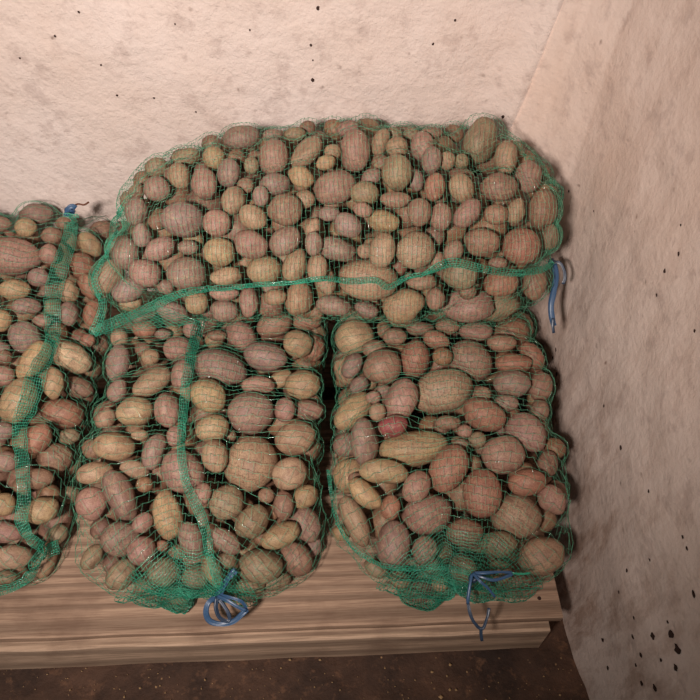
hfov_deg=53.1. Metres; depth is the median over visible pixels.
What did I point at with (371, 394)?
potato
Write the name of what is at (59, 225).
potato
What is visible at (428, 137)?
potato
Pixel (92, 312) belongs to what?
potato
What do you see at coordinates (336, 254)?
potato
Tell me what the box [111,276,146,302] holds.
potato
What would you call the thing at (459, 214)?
potato
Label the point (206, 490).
potato
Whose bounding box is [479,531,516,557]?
potato
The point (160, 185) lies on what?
potato
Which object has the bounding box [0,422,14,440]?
potato
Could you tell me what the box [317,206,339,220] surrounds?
potato
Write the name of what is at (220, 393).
potato
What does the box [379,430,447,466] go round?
potato
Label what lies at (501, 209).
potato
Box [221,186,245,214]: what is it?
potato
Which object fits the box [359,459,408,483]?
potato
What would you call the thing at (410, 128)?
potato
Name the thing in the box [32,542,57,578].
potato
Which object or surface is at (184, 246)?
potato
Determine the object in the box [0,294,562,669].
wooden pallet
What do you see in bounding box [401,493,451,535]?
potato
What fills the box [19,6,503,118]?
stains
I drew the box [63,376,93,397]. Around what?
potato
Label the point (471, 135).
potato
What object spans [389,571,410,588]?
potato
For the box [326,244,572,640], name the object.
sack
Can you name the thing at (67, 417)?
potato
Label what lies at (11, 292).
potato
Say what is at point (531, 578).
potato
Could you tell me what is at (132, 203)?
potato
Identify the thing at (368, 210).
potato
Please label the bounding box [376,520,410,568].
potato
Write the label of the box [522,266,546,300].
potato
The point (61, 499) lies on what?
potato
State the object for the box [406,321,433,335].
potato
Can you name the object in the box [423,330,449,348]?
potato
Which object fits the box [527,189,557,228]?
potato
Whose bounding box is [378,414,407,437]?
potato
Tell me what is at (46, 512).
potato
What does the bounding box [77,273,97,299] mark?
potato
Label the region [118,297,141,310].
potato
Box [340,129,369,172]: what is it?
potato
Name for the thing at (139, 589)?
potato
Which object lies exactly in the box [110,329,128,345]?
potato
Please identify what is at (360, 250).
potato
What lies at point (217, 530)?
potato
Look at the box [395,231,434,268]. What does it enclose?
potato
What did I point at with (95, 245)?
potato
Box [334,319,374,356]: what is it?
potato
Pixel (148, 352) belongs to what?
potato
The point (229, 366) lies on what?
potato
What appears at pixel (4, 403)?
potato
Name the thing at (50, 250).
potato
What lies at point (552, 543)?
potato
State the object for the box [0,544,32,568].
potato
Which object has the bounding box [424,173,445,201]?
potato
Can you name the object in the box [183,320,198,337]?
potato
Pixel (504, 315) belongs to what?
potato
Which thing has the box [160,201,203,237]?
potato
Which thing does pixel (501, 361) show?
potato
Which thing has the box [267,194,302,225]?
potato
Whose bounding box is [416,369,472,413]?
potato
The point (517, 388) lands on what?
potato
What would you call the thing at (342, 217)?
potato
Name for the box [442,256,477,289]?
potato
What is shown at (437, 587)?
potato
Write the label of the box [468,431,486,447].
potato
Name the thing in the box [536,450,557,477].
potato
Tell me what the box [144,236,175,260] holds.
potato
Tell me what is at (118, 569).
potato
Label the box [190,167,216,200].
potato
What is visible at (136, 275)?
potato
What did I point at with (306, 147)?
potato
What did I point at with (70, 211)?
sack
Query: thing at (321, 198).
potato
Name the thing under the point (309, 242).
potato
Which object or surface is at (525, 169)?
potato
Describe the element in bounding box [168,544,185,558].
potato
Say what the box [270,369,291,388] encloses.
potato
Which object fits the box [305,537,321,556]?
potato
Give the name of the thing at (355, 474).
potato
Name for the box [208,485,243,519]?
potato
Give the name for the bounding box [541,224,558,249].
potato
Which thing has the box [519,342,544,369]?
potato
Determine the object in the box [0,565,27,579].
potato
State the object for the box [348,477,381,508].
potato
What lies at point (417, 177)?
potato
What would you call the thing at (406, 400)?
potato
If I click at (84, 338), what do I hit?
potato
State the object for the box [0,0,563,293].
wall
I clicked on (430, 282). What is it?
potato
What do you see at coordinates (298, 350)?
potato
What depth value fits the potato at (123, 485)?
1.12 m
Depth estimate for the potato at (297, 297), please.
1.14 m
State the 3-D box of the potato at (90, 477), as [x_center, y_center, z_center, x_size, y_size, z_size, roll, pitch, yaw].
[-0.424,0.205,1.163,0.059,0.043,0.040,-16,52,-13]
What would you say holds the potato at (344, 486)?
in the sack at (474, 577)
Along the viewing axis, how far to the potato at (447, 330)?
1.30 m
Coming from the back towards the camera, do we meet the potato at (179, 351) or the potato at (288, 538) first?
the potato at (179, 351)
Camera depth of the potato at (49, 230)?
1.37 m
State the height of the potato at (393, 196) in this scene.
0.027 m
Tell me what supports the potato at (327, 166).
in the sack at (551, 261)
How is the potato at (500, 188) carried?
in the sack at (551, 261)
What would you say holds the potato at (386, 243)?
in the sack at (551, 261)
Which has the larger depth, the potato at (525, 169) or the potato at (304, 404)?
the potato at (304, 404)
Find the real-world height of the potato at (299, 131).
0.027 m
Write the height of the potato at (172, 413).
0.052 m
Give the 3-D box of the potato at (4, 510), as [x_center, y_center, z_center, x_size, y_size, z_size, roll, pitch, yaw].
[-0.561,0.250,1.136,0.037,0.037,0.036,18,52,14]
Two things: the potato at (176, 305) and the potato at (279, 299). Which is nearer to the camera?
the potato at (279, 299)
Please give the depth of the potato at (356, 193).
1.08 m
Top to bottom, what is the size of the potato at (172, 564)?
0.043 m
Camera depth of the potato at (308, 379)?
1.24 m
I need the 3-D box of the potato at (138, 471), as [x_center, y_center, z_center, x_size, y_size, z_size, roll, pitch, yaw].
[-0.360,0.200,1.171,0.047,0.036,0.031,1,50,1]
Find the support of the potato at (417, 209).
in the sack at (551, 261)
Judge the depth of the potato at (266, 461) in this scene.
1.16 m
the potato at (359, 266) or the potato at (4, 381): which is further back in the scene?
the potato at (4, 381)
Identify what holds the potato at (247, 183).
in the sack at (551, 261)
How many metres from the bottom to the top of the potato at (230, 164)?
0.042 m
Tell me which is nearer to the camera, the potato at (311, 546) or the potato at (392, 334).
the potato at (311, 546)
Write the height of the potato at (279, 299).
0.028 m
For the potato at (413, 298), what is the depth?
1.17 m
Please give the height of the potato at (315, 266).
0.040 m
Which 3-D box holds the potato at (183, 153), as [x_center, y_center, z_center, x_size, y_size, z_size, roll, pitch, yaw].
[-0.278,-0.328,1.190,0.048,0.032,0.035,-23,54,-18]
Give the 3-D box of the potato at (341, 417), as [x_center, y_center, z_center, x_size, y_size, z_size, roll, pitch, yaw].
[0.005,0.112,1.259,0.082,0.061,0.053,-35,58,-26]
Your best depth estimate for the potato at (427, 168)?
1.11 m
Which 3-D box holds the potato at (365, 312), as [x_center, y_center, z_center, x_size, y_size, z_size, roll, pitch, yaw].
[0.027,-0.068,1.174,0.040,0.028,0.028,16,52,13]
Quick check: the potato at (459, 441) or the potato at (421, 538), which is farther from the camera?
the potato at (459, 441)
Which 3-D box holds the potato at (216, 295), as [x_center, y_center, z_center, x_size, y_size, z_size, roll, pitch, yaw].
[-0.207,-0.094,1.155,0.048,0.027,0.028,-1,50,-1]
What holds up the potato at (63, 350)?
in the sack at (70, 211)
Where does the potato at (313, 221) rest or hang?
in the sack at (551, 261)
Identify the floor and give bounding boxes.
[0,384,589,699]
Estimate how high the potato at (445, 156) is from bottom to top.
0.028 m
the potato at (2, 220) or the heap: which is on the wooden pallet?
the heap
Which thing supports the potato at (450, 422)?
in the sack at (474, 577)
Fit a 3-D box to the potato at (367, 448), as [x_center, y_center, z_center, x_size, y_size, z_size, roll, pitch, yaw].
[0.025,0.156,1.193,0.048,0.069,0.076,-4,50,-3]
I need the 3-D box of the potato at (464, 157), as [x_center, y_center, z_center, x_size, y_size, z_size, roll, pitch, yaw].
[0.182,-0.309,1.147,0.025,0.025,0.024,-2,50,-2]
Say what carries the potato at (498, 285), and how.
in the sack at (551, 261)
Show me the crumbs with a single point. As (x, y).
(440, 696)
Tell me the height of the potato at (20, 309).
0.036 m
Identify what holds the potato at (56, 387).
in the sack at (70, 211)
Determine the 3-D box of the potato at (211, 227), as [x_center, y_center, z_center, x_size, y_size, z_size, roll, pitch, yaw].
[-0.207,-0.198,1.089,0.041,0.040,0.041,22,54,18]
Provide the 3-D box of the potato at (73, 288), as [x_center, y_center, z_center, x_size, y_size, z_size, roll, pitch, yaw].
[-0.543,-0.112,1.345,0.041,0.045,0.041,31,57,24]
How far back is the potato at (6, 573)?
1.16 m
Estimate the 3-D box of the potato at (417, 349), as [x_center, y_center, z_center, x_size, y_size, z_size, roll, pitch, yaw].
[0.120,0.016,1.286,0.055,0.063,0.067,-1,50,-1]
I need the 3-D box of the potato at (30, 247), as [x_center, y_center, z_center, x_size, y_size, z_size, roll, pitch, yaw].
[-0.658,-0.185,1.371,0.103,0.080,0.074,-5,50,-4]
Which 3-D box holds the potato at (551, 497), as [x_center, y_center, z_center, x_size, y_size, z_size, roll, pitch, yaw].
[0.330,0.246,1.146,0.043,0.043,0.048,1,50,1]
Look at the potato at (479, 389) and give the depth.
1.22 m
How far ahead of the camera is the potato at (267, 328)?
1.31 m
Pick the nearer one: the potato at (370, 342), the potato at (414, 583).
the potato at (414, 583)
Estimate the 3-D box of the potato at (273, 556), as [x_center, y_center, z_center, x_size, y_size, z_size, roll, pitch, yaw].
[-0.146,0.354,1.143,0.074,0.060,0.057,-3,50,-3]
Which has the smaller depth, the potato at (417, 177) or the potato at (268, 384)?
the potato at (417, 177)
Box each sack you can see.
[0,200,113,595]
[71,282,327,626]
[88,112,566,336]
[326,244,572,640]
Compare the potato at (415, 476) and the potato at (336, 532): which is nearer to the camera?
the potato at (415, 476)
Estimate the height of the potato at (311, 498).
0.039 m
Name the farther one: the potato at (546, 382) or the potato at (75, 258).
the potato at (75, 258)
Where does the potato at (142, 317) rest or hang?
in the sack at (551, 261)
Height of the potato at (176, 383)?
0.045 m
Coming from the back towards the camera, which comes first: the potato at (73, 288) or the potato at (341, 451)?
the potato at (73, 288)
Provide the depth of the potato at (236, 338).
1.31 m
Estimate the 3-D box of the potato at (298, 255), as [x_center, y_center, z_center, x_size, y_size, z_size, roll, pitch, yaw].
[-0.088,-0.135,1.109,0.041,0.048,0.046,-6,50,-5]
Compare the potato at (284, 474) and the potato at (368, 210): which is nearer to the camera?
the potato at (368, 210)
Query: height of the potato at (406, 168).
0.058 m
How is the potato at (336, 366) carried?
in the sack at (474, 577)
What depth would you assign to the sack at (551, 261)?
1.13 m
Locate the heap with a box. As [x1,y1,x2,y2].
[0,118,566,586]
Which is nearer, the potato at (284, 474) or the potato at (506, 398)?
the potato at (284, 474)
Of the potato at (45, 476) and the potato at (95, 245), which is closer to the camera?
the potato at (45, 476)
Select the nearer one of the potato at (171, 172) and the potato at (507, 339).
the potato at (171, 172)
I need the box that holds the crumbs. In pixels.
[23,659,581,699]
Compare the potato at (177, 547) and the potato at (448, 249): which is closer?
the potato at (448, 249)
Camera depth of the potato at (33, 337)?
1.27 m
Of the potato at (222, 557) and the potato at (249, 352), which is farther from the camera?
the potato at (249, 352)
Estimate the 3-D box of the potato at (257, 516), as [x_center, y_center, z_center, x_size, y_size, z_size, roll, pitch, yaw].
[-0.158,0.276,1.129,0.048,0.050,0.057,26,55,20]
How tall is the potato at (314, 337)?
0.048 m
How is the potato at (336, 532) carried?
in the sack at (474, 577)
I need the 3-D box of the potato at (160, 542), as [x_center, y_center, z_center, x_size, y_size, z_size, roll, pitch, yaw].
[-0.305,0.318,1.136,0.020,0.017,0.018,13,51,10]
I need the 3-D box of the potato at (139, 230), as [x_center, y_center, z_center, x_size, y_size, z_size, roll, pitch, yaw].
[-0.333,-0.183,1.117,0.031,0.035,0.031,34,58,25]
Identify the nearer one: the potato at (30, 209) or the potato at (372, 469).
the potato at (372, 469)
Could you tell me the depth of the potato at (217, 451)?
1.13 m
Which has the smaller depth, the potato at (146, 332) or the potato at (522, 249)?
the potato at (522, 249)
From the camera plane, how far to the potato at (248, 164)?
1.13 m
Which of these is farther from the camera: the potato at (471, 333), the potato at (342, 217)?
the potato at (471, 333)
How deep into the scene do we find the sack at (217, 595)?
1.14 m
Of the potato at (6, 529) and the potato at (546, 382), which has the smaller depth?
the potato at (6, 529)
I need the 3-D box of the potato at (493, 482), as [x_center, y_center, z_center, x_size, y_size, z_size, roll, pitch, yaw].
[0.216,0.235,1.147,0.063,0.068,0.077,-1,50,-1]
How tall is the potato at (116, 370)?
0.054 m
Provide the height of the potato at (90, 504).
0.051 m
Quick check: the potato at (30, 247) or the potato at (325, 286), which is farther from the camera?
the potato at (30, 247)
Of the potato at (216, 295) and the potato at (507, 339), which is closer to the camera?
the potato at (216, 295)
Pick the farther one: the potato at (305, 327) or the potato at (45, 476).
the potato at (305, 327)
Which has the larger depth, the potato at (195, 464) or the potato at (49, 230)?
the potato at (49, 230)
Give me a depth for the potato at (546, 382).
1.24 m
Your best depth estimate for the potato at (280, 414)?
1.19 m
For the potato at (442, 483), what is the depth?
1.13 m
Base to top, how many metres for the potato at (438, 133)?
0.020 m
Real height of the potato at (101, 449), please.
0.053 m
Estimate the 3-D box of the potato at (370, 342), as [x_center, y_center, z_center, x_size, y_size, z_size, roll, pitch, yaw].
[0.045,-0.003,1.309,0.046,0.035,0.032,-5,50,-4]
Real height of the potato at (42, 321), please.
0.027 m
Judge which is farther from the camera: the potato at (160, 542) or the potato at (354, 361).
the potato at (354, 361)
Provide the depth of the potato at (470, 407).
1.18 m
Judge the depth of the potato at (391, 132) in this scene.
1.18 m
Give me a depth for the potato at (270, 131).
1.19 m
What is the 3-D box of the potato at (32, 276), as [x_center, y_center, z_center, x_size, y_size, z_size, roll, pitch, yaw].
[-0.595,-0.139,1.337,0.040,0.036,0.035,-19,53,-15]
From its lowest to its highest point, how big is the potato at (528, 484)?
0.047 m
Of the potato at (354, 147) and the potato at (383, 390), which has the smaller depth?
the potato at (354, 147)
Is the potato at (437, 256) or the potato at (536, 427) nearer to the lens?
the potato at (437, 256)
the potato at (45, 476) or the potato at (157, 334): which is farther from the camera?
the potato at (157, 334)
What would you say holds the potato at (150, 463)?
in the sack at (217, 595)
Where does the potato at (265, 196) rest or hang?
in the sack at (551, 261)
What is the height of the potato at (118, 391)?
0.035 m
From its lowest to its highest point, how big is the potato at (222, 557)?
0.028 m
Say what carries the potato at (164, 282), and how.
in the sack at (551, 261)
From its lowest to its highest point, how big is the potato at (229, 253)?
0.046 m
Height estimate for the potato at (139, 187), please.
0.028 m
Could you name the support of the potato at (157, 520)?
in the sack at (217, 595)
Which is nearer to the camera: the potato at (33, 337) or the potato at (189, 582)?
the potato at (189, 582)
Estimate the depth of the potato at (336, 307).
1.15 m
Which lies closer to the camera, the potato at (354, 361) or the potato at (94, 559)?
the potato at (94, 559)
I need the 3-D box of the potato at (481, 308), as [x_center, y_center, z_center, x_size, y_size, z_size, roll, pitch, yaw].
[0.203,-0.076,1.218,0.095,0.064,0.062,3,50,2]
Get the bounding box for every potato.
[0,216,11,231]
[0,237,41,275]
[0,279,30,299]
[0,309,12,331]
[0,341,9,350]
[0,365,14,385]
[0,377,37,423]
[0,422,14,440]
[0,451,18,471]
[0,493,15,515]
[0,521,21,542]
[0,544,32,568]
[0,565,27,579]
[0,570,16,585]
[8,321,41,352]
[11,298,41,313]
[14,218,36,236]
[15,341,51,378]
[19,203,53,223]
[23,497,58,524]
[24,423,51,453]
[24,468,54,489]
[27,268,49,286]
[32,314,51,326]
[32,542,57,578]
[37,443,73,473]
[37,504,71,540]
[39,244,58,264]
[40,227,62,243]
[40,399,83,428]
[42,368,63,399]
[46,524,67,545]
[52,340,92,373]
[55,217,71,229]
[57,279,79,301]
[58,301,78,325]
[58,486,79,503]
[59,428,80,445]
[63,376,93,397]
[66,253,96,277]
[75,486,107,520]
[76,462,113,483]
[77,232,102,256]
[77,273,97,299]
[79,334,94,346]
[80,544,103,569]
[82,299,100,326]
[88,335,108,356]
[89,220,112,245]
[92,432,135,460]
[93,260,125,293]
[95,408,115,428]
[100,520,140,556]
[102,470,137,519]
[105,558,135,589]
[106,344,129,381]
[106,379,126,402]
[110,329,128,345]
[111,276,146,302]
[112,238,139,269]
[115,397,153,425]
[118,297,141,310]
[119,460,148,478]
[123,318,133,328]
[125,197,148,225]
[127,536,155,565]
[128,183,143,197]
[129,259,161,286]
[130,306,156,322]
[131,429,147,439]
[131,512,152,532]
[132,223,151,246]
[132,320,156,338]
[132,366,170,396]
[135,579,158,598]
[141,348,159,365]
[141,434,166,469]
[143,176,170,201]
[144,157,167,176]
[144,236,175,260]
[147,557,179,586]
[152,489,183,540]
[154,329,170,339]
[154,393,179,427]
[155,299,187,321]
[155,540,168,551]
[157,279,173,293]
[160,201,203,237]
[160,449,204,493]
[162,583,190,604]
[163,337,191,361]
[166,257,206,289]
[166,426,182,446]
[168,162,190,188]
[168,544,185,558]
[171,360,191,389]
[172,148,200,165]
[178,240,198,254]
[178,521,203,559]
[181,564,207,588]
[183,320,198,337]
[185,290,207,314]
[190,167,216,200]
[190,378,225,412]
[190,483,211,507]
[194,348,246,386]
[195,414,228,441]
[197,508,209,526]
[201,556,222,584]
[202,440,227,472]
[203,146,224,169]
[203,209,230,235]
[203,238,234,265]
[208,330,226,340]
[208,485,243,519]
[208,527,240,554]
[209,286,238,300]
[210,266,241,285]
[210,300,237,321]
[216,553,236,568]
[217,158,239,186]
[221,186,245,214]
[223,125,258,148]
[224,436,277,491]
[226,321,256,350]
[227,391,274,434]
[234,230,268,258]
[234,504,268,538]
[236,578,264,595]
[237,178,253,192]
[238,549,282,583]
[239,204,266,229]
[239,288,257,317]
[241,376,274,393]
[243,342,286,371]
[244,157,258,173]
[246,255,281,284]
[252,186,268,206]
[257,311,292,337]
[258,139,288,173]
[258,488,274,502]
[259,172,289,194]
[261,521,299,549]
[263,129,282,140]
[264,289,285,304]
[265,571,290,590]
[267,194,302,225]
[269,225,300,255]
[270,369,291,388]
[272,457,306,489]
[273,490,293,520]
[274,398,294,421]
[274,421,315,455]
[280,541,312,575]
[282,248,306,280]
[283,330,311,357]
[284,127,305,141]
[285,281,312,315]
[285,370,319,399]
[287,507,320,542]
[288,166,313,188]
[291,136,322,166]
[292,315,321,330]
[292,485,317,508]
[295,189,314,208]
[295,400,322,420]
[305,218,319,235]
[305,231,322,255]
[305,334,324,361]
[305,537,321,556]
[307,254,327,281]
[313,170,354,204]
[315,266,335,294]
[316,155,335,170]
[316,295,351,315]
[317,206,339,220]
[320,236,356,261]
[324,144,340,159]
[332,525,349,540]
[333,433,352,456]
[333,458,367,493]
[334,212,361,237]
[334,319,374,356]
[334,355,354,384]
[334,392,371,429]
[336,120,357,136]
[338,259,397,300]
[339,496,370,546]
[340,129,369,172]
[341,352,362,378]
[348,472,362,480]
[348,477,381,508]
[349,376,368,393]
[350,181,379,205]
[350,418,378,464]
[352,202,372,217]
[354,301,377,317]
[357,244,369,258]
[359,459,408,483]
[361,168,380,184]
[362,340,385,355]
[362,349,400,383]
[364,559,387,578]
[366,391,380,403]
[367,209,399,232]
[369,232,395,267]
[369,403,385,420]
[371,128,389,155]
[376,384,389,398]
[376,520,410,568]
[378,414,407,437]
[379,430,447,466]
[380,192,410,207]
[381,154,411,191]
[381,495,400,519]
[382,288,424,323]
[382,328,406,346]
[384,378,417,418]
[385,137,407,155]
[387,127,401,138]
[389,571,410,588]
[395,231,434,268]
[401,340,429,378]
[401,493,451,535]
[402,471,430,503]
[403,127,417,140]
[406,273,435,289]
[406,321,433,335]
[407,198,430,226]
[407,581,434,602]
[408,169,423,190]
[410,131,432,160]
[412,536,437,564]
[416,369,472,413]
[421,146,441,174]
[422,127,442,138]
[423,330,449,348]
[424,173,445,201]
[426,287,444,309]
[428,444,468,492]
[430,202,451,231]
[430,251,444,269]
[431,576,447,591]
[435,318,459,334]
[435,415,460,429]
[440,151,454,170]
[440,289,493,322]
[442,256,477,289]
[443,240,463,261]
[446,518,483,546]
[448,173,473,202]
[449,340,492,381]
[453,198,480,227]
[453,438,468,448]
[454,154,468,168]
[457,425,471,437]
[459,321,492,341]
[462,117,496,165]
[462,469,501,517]
[463,228,499,256]
[463,397,505,431]
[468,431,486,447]
[471,578,491,594]
[474,386,490,398]
[479,172,517,201]
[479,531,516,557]
[481,435,525,474]
[483,270,518,296]
[484,204,508,224]
[485,294,518,321]
[487,334,516,352]
[488,257,506,269]
[491,493,541,538]
[493,370,530,397]
[494,140,517,174]
[494,395,518,411]
[495,353,531,371]
[501,574,534,591]
[502,227,540,264]
[505,412,545,452]
[507,198,524,223]
[508,469,545,495]
[515,160,541,192]
[517,537,564,575]
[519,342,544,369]
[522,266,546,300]
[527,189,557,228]
[528,371,552,400]
[530,400,548,421]
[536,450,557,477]
[537,484,565,514]
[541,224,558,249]
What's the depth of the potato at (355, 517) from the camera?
1.15 m
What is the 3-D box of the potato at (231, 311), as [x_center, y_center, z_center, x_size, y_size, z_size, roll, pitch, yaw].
[-0.211,-0.067,1.176,0.046,0.039,0.037,-16,52,-13]
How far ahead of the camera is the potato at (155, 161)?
1.17 m
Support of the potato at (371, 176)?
in the sack at (551, 261)
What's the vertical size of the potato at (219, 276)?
0.033 m
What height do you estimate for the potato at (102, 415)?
0.032 m
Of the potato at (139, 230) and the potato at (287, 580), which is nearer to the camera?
the potato at (139, 230)
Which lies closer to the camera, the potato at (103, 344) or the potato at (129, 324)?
the potato at (129, 324)
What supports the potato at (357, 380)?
in the sack at (474, 577)
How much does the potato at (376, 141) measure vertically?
0.041 m
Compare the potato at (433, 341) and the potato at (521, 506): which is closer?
the potato at (521, 506)
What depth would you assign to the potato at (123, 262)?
1.13 m
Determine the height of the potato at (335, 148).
0.025 m
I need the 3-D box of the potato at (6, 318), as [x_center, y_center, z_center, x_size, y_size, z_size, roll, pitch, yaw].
[-0.643,-0.055,1.289,0.038,0.040,0.039,33,57,24]
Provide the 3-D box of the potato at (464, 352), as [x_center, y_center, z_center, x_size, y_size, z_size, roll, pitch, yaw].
[0.222,0.019,1.295,0.082,0.077,0.076,3,50,3]
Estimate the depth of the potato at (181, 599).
1.17 m
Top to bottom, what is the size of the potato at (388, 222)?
0.038 m
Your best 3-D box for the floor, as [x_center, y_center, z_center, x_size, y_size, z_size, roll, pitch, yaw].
[-0.601,0.770,1.150,2.616,0.068,2.316,0,50,0]
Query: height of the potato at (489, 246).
0.046 m
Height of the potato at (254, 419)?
0.071 m
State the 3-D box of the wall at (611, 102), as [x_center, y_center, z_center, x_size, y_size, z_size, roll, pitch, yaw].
[0.602,0.023,0.334,0.398,2.279,2.211,-7,50,-6]
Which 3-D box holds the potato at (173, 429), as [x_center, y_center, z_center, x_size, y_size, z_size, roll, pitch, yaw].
[-0.296,0.147,1.186,0.029,0.031,0.033,18,52,15]
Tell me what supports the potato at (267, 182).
in the sack at (551, 261)
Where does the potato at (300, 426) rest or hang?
in the sack at (217, 595)
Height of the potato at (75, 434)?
0.032 m
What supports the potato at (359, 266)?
in the sack at (551, 261)
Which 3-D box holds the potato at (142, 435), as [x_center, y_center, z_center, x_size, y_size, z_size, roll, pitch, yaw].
[-0.355,0.144,1.182,0.028,0.021,0.019,-9,51,-7]
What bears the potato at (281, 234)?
in the sack at (551, 261)
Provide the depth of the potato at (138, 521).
1.11 m
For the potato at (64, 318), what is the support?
in the sack at (70, 211)
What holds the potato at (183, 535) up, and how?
in the sack at (217, 595)
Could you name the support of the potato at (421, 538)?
in the sack at (474, 577)
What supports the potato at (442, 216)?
in the sack at (551, 261)
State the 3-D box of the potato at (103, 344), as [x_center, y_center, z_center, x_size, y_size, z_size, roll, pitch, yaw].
[-0.507,-0.008,1.409,0.045,0.042,0.038,-35,58,-26]
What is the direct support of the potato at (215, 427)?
in the sack at (217, 595)
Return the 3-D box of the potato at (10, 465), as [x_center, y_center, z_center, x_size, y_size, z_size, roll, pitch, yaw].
[-0.568,0.184,1.153,0.040,0.037,0.035,-10,51,-8]
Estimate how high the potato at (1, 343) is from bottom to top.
0.029 m
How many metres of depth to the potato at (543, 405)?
1.22 m
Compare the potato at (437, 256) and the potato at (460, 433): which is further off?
the potato at (460, 433)
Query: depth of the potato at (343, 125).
1.17 m
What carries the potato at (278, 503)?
in the sack at (217, 595)
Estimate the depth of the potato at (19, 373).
1.24 m
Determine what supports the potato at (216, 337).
in the sack at (217, 595)
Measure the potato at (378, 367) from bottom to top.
0.065 m
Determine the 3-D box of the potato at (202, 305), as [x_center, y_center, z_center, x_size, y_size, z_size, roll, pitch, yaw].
[-0.254,-0.079,1.159,0.038,0.038,0.039,37,59,27]
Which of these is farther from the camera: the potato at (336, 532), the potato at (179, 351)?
the potato at (179, 351)
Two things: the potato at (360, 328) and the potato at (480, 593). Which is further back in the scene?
the potato at (360, 328)
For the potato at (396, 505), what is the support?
in the sack at (474, 577)
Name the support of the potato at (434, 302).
in the sack at (551, 261)
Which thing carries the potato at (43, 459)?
in the sack at (70, 211)
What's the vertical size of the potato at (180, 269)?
0.054 m
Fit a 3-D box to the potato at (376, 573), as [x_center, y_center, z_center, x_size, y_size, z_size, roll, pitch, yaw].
[0.043,0.362,1.160,0.044,0.033,0.030,28,55,21]
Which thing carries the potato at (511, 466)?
in the sack at (474, 577)
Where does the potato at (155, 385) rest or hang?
in the sack at (217, 595)
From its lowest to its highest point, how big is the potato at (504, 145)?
0.050 m
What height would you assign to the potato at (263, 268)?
0.048 m
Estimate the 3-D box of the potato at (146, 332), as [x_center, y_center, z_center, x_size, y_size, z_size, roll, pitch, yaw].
[-0.386,-0.040,1.318,0.042,0.042,0.041,17,52,14]
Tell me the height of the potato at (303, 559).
0.055 m
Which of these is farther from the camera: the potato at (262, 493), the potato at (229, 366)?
the potato at (229, 366)
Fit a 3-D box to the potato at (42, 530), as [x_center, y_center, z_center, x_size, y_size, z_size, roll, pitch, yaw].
[-0.530,0.310,1.258,0.050,0.054,0.070,26,55,20]
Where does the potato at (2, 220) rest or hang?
in the sack at (70, 211)
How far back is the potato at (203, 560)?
1.11 m
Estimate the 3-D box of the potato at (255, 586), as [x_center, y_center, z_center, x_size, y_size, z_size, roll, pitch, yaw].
[-0.166,0.393,1.166,0.049,0.034,0.031,-6,50,-5]
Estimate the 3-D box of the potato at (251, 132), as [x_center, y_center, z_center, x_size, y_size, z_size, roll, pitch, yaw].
[-0.187,-0.365,1.202,0.062,0.041,0.044,-17,52,-14]
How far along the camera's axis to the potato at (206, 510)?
1.13 m
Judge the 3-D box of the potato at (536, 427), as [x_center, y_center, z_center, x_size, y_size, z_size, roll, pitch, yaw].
[0.304,0.143,1.202,0.062,0.064,0.074,-34,58,-25]
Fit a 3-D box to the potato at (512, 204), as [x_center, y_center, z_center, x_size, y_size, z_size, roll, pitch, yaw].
[0.261,-0.220,1.107,0.032,0.038,0.032,-12,51,-10]
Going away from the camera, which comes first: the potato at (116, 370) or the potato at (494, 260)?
the potato at (494, 260)
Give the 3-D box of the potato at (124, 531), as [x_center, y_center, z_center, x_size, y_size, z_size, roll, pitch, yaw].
[-0.376,0.307,1.145,0.061,0.058,0.057,-35,58,-26]
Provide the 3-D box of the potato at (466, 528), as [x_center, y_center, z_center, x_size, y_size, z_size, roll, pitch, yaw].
[0.185,0.293,1.122,0.053,0.050,0.053,-36,59,-26]
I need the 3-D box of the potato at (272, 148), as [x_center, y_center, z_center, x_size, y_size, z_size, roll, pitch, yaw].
[-0.126,-0.317,1.155,0.050,0.057,0.055,-9,51,-8]
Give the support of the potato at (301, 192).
in the sack at (551, 261)
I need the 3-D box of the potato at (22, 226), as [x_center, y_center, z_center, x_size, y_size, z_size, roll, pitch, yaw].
[-0.642,-0.243,1.385,0.041,0.037,0.035,-36,59,-26]
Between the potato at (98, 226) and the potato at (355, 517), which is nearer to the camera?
the potato at (355, 517)
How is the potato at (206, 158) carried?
in the sack at (551, 261)
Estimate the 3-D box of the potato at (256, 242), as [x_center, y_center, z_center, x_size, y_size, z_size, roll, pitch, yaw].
[-0.153,-0.165,1.087,0.051,0.047,0.047,-14,51,-11]
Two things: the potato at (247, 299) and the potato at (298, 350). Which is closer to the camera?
the potato at (247, 299)
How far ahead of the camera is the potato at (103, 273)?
1.20 m
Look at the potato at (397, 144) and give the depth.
1.13 m
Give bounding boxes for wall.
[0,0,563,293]
[462,0,699,699]
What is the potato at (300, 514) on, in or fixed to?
in the sack at (217, 595)
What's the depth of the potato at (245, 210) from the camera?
1.08 m
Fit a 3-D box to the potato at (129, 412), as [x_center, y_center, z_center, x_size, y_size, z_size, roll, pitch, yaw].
[-0.370,0.106,1.208,0.058,0.057,0.054,6,50,5]
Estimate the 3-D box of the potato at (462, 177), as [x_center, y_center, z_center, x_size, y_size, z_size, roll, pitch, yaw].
[0.175,-0.256,1.107,0.039,0.045,0.045,-37,59,-27]
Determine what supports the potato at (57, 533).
in the sack at (70, 211)
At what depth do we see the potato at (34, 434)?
1.18 m
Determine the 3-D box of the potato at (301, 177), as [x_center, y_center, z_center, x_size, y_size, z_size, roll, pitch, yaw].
[-0.077,-0.273,1.105,0.038,0.036,0.036,-13,51,-11]
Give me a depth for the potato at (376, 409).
1.19 m
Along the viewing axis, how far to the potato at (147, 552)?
1.10 m

